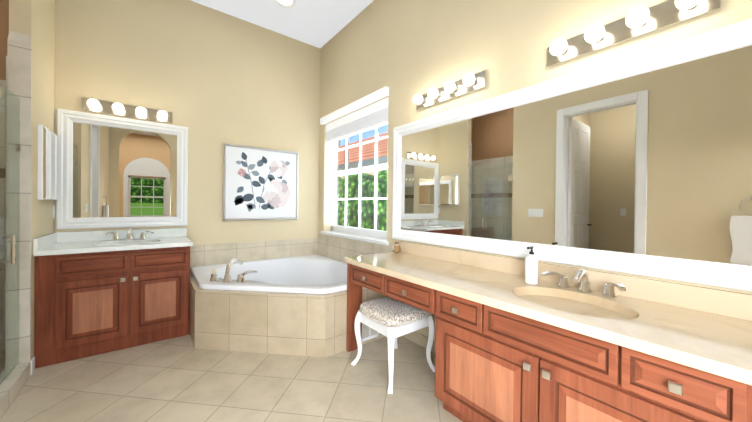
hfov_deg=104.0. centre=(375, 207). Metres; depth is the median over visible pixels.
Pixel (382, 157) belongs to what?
house
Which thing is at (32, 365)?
baseboard
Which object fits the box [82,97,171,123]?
vanity light
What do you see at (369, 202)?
hedge
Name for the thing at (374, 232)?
window
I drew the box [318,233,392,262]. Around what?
tile backsplash
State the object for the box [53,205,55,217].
light switch
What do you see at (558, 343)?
bathroom vanity
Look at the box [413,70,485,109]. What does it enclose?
vanity light
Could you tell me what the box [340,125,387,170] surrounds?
sky
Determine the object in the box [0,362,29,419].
shower curb
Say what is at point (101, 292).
bathroom vanity
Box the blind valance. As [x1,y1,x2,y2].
[320,86,388,142]
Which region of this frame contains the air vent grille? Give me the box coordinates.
[362,324,379,341]
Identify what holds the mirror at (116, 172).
attached to the wall at (213, 80)
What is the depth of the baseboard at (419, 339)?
2.56 m
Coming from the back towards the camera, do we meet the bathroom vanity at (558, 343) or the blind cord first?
the blind cord
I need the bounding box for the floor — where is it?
[0,332,461,421]
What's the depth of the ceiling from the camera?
3.37 m
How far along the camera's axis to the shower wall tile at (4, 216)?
2.38 m
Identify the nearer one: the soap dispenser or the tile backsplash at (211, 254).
the soap dispenser
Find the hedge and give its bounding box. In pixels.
[338,170,387,230]
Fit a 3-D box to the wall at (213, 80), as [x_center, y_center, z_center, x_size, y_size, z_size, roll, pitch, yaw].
[-2.246,-0.524,3.071,4.000,3.390,0.156,0,0,-38]
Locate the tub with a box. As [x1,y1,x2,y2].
[189,254,386,356]
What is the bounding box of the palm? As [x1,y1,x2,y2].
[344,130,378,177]
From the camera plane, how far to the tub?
2.43 m
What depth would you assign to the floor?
1.94 m
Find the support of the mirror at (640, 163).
attached to the wall at (405, 51)
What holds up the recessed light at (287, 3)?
in the ceiling
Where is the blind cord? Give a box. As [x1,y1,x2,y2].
[331,144,387,239]
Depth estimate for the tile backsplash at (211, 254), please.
3.55 m
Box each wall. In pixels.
[0,0,319,245]
[9,0,54,358]
[318,0,751,340]
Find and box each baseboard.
[31,357,34,374]
[402,331,435,352]
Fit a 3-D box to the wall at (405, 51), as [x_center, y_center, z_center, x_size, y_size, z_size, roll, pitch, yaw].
[0.768,-0.485,2.266,0.220,3.390,4.820,0,0,-38]
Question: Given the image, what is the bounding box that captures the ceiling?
[191,0,373,47]
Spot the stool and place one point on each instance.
(392, 319)
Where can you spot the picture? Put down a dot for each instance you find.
(259, 183)
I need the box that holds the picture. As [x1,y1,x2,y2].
[222,143,298,220]
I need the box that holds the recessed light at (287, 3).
[275,0,294,7]
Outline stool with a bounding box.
[351,296,434,393]
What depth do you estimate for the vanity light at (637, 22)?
1.42 m
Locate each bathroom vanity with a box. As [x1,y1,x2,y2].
[33,227,192,367]
[345,241,751,421]
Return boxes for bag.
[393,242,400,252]
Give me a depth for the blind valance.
3.34 m
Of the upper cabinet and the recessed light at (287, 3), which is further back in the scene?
the recessed light at (287, 3)
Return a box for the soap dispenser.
[525,246,537,284]
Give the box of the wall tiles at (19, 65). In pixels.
[6,31,31,374]
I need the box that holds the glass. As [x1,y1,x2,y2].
[0,84,20,383]
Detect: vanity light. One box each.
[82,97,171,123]
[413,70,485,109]
[548,0,720,66]
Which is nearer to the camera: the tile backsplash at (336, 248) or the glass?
the glass
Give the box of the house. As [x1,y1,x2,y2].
[338,132,387,178]
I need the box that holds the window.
[321,124,388,244]
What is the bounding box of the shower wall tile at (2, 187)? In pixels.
[0,80,2,350]
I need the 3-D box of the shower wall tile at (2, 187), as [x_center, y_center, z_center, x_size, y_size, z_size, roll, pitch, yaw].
[-3.259,0.070,2.194,0.970,2.190,0.016,0,0,-38]
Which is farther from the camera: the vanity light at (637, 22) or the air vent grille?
the air vent grille
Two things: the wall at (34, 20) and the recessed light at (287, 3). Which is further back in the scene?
the recessed light at (287, 3)
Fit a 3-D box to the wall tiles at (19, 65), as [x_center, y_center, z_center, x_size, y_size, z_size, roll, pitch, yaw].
[-2.437,-0.005,2.008,0.106,2.360,0.013,0,0,-38]
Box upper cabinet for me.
[37,124,57,199]
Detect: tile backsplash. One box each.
[190,238,317,268]
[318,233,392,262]
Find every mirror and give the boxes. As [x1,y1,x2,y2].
[56,108,187,228]
[392,18,751,291]
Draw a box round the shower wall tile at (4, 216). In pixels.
[2,56,6,366]

